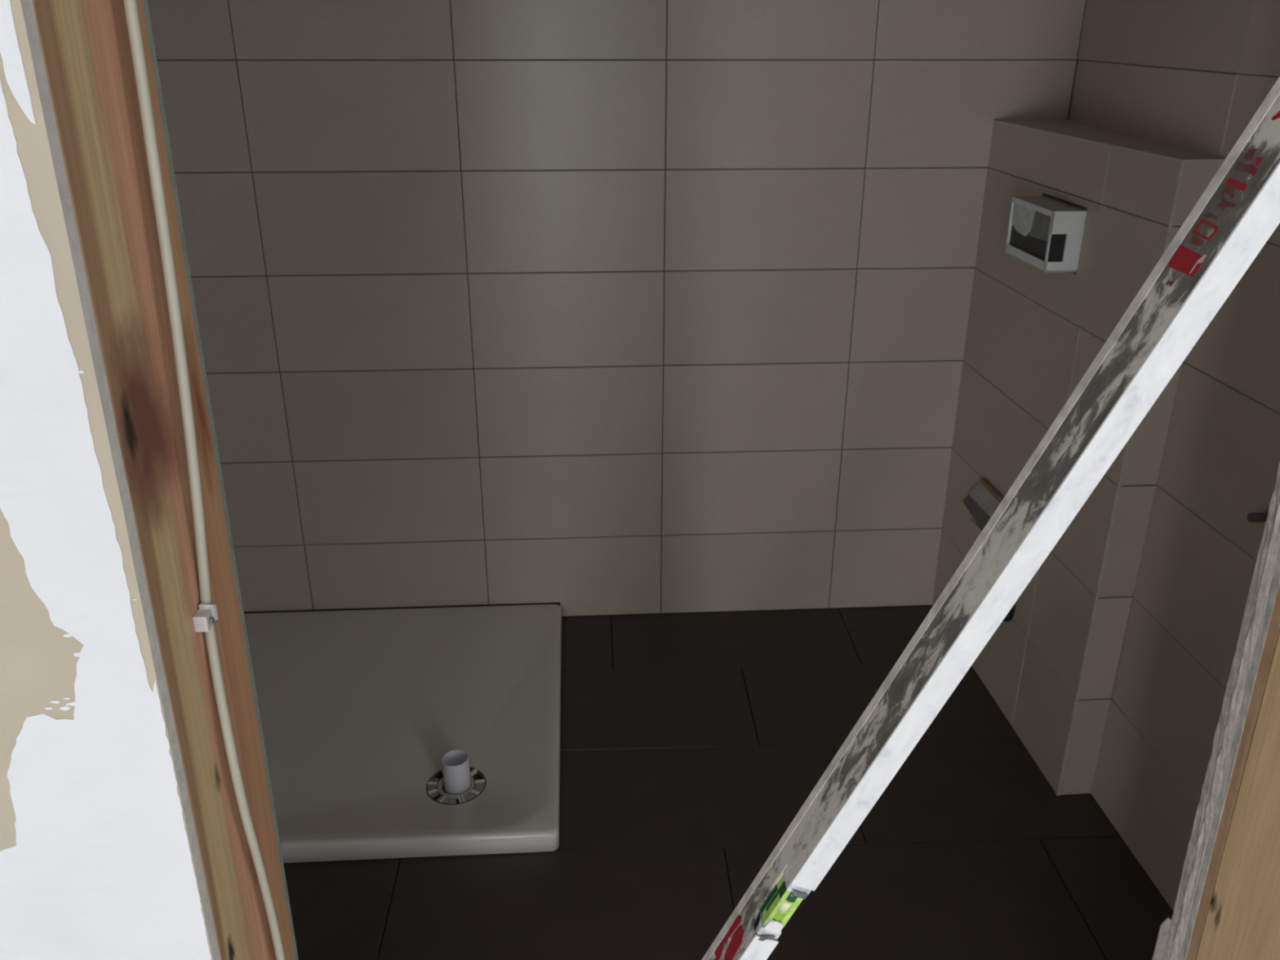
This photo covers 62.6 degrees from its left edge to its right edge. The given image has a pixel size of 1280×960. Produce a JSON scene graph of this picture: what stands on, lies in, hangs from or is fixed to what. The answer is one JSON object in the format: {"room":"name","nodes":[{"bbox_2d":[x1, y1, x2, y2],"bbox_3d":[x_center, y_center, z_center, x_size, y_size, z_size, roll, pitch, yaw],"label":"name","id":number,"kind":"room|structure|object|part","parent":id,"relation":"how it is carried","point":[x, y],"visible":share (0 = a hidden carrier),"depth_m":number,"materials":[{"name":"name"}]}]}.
{"room":"building under construction","nodes":[
{"label":"building under construction","id":0,"kind":"room"},
{"bbox_2d":[0,0,221,959],"bbox_3d":[-1.362,0.139,0.608,2.137,2.080,0.013,-1,23,-3],"label":"wall","id":1,"kind":"structure","parent":0,"point":[100,859],"depth_m":0.65,"materials":[{"name":"white paint"}]},
{"bbox_2d":[142,0,298,959],"bbox_3d":[0.032,-0.132,0.762,2.250,2.460,0.012,-1,23,-3],"label":"wall","id":2,"kind":"structure","parent":0,"point":[144,2],"depth_m":0.78,"materials":[{"name":"brown wood"}]},
{"bbox_2d":[1162,462,1279,959],"bbox_3d":[0.560,0.032,0.863,0.140,2.080,0.010,-1,23,-3],"label":"trim","id":3,"kind":"structure","parent":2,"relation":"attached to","point":[1273,505],"depth_m":0.94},
{"bbox_2d":[1169,501,1279,959],"bbox_3d":[0.560,0.037,0.851,0.139,2.080,0.012,-1,23,-3],"label":"trim","id":4,"kind":"structure","parent":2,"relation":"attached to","point":[1273,552],"depth_m":0.93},
{"bbox_2d":[147,0,1086,616],"bbox_3d":[-0.062,-0.804,2.321,2.206,2.460,0.141,-1,23,-3],"label":"wall","id":5,"kind":"structure","parent":0,"point":[588,307],"depth_m":2.39,"materials":[{"name":"tile"}]},
{"bbox_2d":[283,604,1173,959],"bbox_3d":[-0.046,0.697,2.021,2.500,0.060,1.800,-1,23,-3],"label":"floor","id":6,"kind":"structure","parent":0,"point":[691,743],"depth_m":1.99,"materials":[{"name":"tile"}]},
{"bbox_2d":[244,602,561,862],"bbox_3d":[-0.602,0.516,2.313,0.852,0.053,0.851,-1,23,-3],"label":"shower tray","id":7,"kind":"object","parent":6,"relation":"on","point":[359,708],"visible":0.84,"depth_m":2.27,"materials":[{"name":"white ceramic"}]},
{"bbox_2d":[426,749,485,804],"bbox_3d":[-0.370,0.589,2.106,0.118,0.078,0.118,-1,23,-3],"label":"drain fitting","id":8,"kind":"object","parent":7,"relation":"on","point":[457,780],"visible":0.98,"depth_m":2.10,"materials":[{"name":"plastic"}]},
{"bbox_2d":[702,75,1279,959],"bbox_3d":[0.159,0.264,0.850,0.725,1.664,0.053,4,24,9],"label":"spirit level","id":9,"kind":"object","parent":6,"relation":"on","point":[1237,212],"visible":1,"depth_m":0.71,"materials":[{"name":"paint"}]},
{"bbox_2d":[714,942,724,959],"bbox_3d":[0.069,0.426,0.942,0.001,0.027,0.015,19,26,-12],"label":"print","id":10,"kind":"object","parent":9,"relation":"attached to","point":[718,951],"depth_m":0.94},
{"bbox_2d":[721,915,742,943],"bbox_3d":[0.081,0.399,0.932,0.001,0.042,0.009,19,26,-12],"label":"print","id":11,"kind":"object","parent":9,"relation":"attached to","point":[738,920],"depth_m":0.93},
{"bbox_2d":[724,924,744,959],"bbox_3d":[0.081,0.407,0.919,0.001,0.045,0.021,20,26,-12],"label":"print","id":12,"kind":"object","parent":9,"relation":"attached to","point":[735,941],"depth_m":0.92},
{"bbox_2d":[1166,244,1206,276],"bbox_3d":[0.333,-0.133,0.642,0.001,0.015,0.031,19,26,-12],"label":"print","id":13,"kind":"object","parent":9,"relation":"attached to","point":[1184,260],"depth_m":0.64},
{"bbox_2d":[1191,235,1203,246],"bbox_3d":[0.338,-0.145,0.639,0.001,0.004,0.013,19,26,-12],"label":"print","id":14,"kind":"object","parent":9,"relation":"attached to","point":[1196,241],"depth_m":0.64},
{"bbox_2d":[1192,219,1202,231],"bbox_3d":[0.341,-0.155,0.643,0.001,0.009,0.004,19,26,-12],"label":"print","id":15,"kind":"object","parent":9,"relation":"attached to","point":[1200,223],"depth_m":0.64},
{"bbox_2d":[1191,231,1209,240],"bbox_3d":[0.340,-0.148,0.637,0.001,0.002,0.021,20,26,-12],"label":"print","id":16,"kind":"object","parent":9,"relation":"attached to","point":[1199,234],"depth_m":0.64},
{"bbox_2d":[1201,218,1217,227],"bbox_3d":[0.343,-0.154,0.633,0.001,0.002,0.019,19,26,-12],"label":"print","id":17,"kind":"object","parent":9,"relation":"attached to","point":[1211,224],"depth_m":0.63},
{"bbox_2d":[1205,212,1217,219],"bbox_3d":[0.344,-0.158,0.633,0.001,0.003,0.011,20,26,-12],"label":"print","id":18,"kind":"object","parent":9,"relation":"attached to","point":[1209,215],"depth_m":0.63},
{"bbox_2d":[1208,232,1217,241],"bbox_3d":[0.341,-0.145,0.627,0.001,0.006,0.004,20,26,-12],"label":"print","id":19,"kind":"object","parent":9,"relation":"attached to","point":[1213,234],"depth_m":0.63},
{"bbox_2d":[1213,226,1217,232],"bbox_3d":[0.343,-0.149,0.625,0.001,0.004,0.005,20,26,-12],"label":"print","id":20,"kind":"object","parent":9,"relation":"attached to","point":[1215,228],"depth_m":0.63},
{"bbox_2d":[1216,195,1236,209],"bbox_3d":[0.348,-0.164,0.625,0.001,0.007,0.019,20,26,-12],"label":"print","id":21,"kind":"object","parent":9,"relation":"attached to","point":[1224,204],"depth_m":0.63},
{"bbox_2d":[1220,186,1233,199],"bbox_3d":[0.350,-0.171,0.626,0.001,0.005,0.013,19,26,-12],"label":"print","id":22,"kind":"object","parent":9,"relation":"attached to","point":[1227,190],"depth_m":0.63},
{"bbox_2d":[1225,177,1248,191],"bbox_3d":[0.352,-0.175,0.622,0.001,0.004,0.021,20,26,-12],"label":"print","id":23,"kind":"object","parent":9,"relation":"attached to","point":[1242,186],"depth_m":0.62},
{"bbox_2d":[1234,160,1257,176],"bbox_3d":[0.356,-0.183,0.618,0.001,0.007,0.023,19,26,-12],"label":"print","id":24,"kind":"object","parent":9,"relation":"attached to","point":[1251,169],"depth_m":0.62},
{"bbox_2d":[1244,148,1257,160],"bbox_3d":[0.359,-0.192,0.619,0.001,0.007,0.009,20,26,-12],"label":"print","id":25,"kind":"object","parent":9,"relation":"attached to","point":[1251,153],"depth_m":0.62},
{"bbox_2d":[1255,157,1263,166],"bbox_3d":[0.359,-0.185,0.611,0.001,0.006,0.007,19,26,-12],"label":"print","id":26,"kind":"object","parent":9,"relation":"attached to","point":[1259,160],"depth_m":0.61},
{"bbox_2d":[1271,111,1279,120],"bbox_3d":[0.368,-0.210,0.607,0.001,0.006,0.008,20,26,-12],"label":"print","id":27,"kind":"object","parent":9,"relation":"attached to","point":[1277,115],"depth_m":0.61},
{"bbox_2d":[932,120,1225,795],"bbox_3d":[0.881,-0.082,2.209,0.170,1.223,0.760,-1,23,-3],"label":"cistern boxing","id":28,"kind":"object","parent":6,"relation":"on","point":[1033,335],"visible":0.73,"depth_m":2.05,"materials":[{"name":"tile"}]},
{"bbox_2d":[962,478,1004,533],"bbox_3d":[0.788,0.072,2.400,0.012,0.136,0.285,-2,23,-4],"label":"panel","id":29,"kind":"object","parent":28,"relation":"attached to","point":[982,501],"visible":0.61,"depth_m":2.42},
{"bbox_2d":[1002,603,1015,621],"bbox_3d":[0.804,0.262,2.318,0.008,0.100,0.100,-2,23,-4],"label":"pipe","id":30,"kind":"object","parent":28,"relation":"attached to","point":[1009,616],"visible":0.22,"depth_m":2.29,"materials":[{"name":"black plastic"}]},
{"bbox_2d":[1004,195,1087,272],"bbox_3d":[0.780,-0.474,2.022,0.077,0.112,0.186,-1,23,-3],"label":"flush plate shroud","id":31,"kind":"object","parent":28,"relation":"attached to","point":[1045,234],"visible":0.93,"depth_m":1.96,"materials":[{"name":"plastic"}]},
{"bbox_3d":[0.781,-0.524,2.001,0.076,0.004,0.185,-1,23,-3],"label":"shroud lid","id":32,"kind":"part","parent":31,"relation":"part of","materials":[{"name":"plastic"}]},
{"bbox_2d":[1151,584,1279,959],"bbox_3d":[0.565,0.061,0.796,0.139,2.080,0.158,-1,23,-3],"label":"post","id":33,"kind":"object","parent":6,"relation":"on","point":[1237,917],"visible":1,"depth_m":0.90,"materials":[{"name":"brown wood"}]},
{"bbox_3d":[0.566,0.070,0.774,0.139,2.080,0.111,-1,23,-3],"label":"post","id":34,"kind":"part","parent":33,"relation":"part of","materials":[{"name":"brown wood"}]},
{"bbox_2d":[1068,0,1279,911],"bbox_3d":[0.999,-0.481,1.574,0.192,2.460,1.628,0,23,-1],"label":"wall","id":35,"kind":"structure","parent":0,"point":[1189,75],"depth_m":1.75,"materials":[{"name":"tile"}]},
{"bbox_2d":[1247,508,1268,522],"bbox_3d":[0.908,0.055,1.539,0.034,0.028,0.028,-1,23,-3],"label":"pipe stub","id":36,"kind":"object","parent":35,"relation":"attached to","point":[1251,517],"visible":0.6,"depth_m":1.53,"materials":[{"name":"black plastic"}]},
{"bbox_3d":[0.265,1.722,-0.353,5.600,0.060,3.400,-1,23,-3],"label":"floor","id":37,"kind":"structure","parent":0,"visible":0},
{"bbox_2d":[32,0,295,959],"bbox_3d":[-0.347,0.083,0.742,0.092,2.080,0.152,-1,23,-3],"label":"post","id":38,"kind":"object","parent":37,"relation":"on","point":[85,44],"visible":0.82,"depth_m":0.68,"materials":[{"name":"brown wood"}]},
{"bbox_2d":[123,0,285,959],"bbox_3d":[-0.304,0.079,0.769,0.029,2.055,0.084,-4,24,-10],"label":"cable","id":39,"kind":"object","parent":38,"relation":"attached to","point":[204,618],"visible":1,"depth_m":0.70,"materials":[{"name":"plastic"}]}
]}

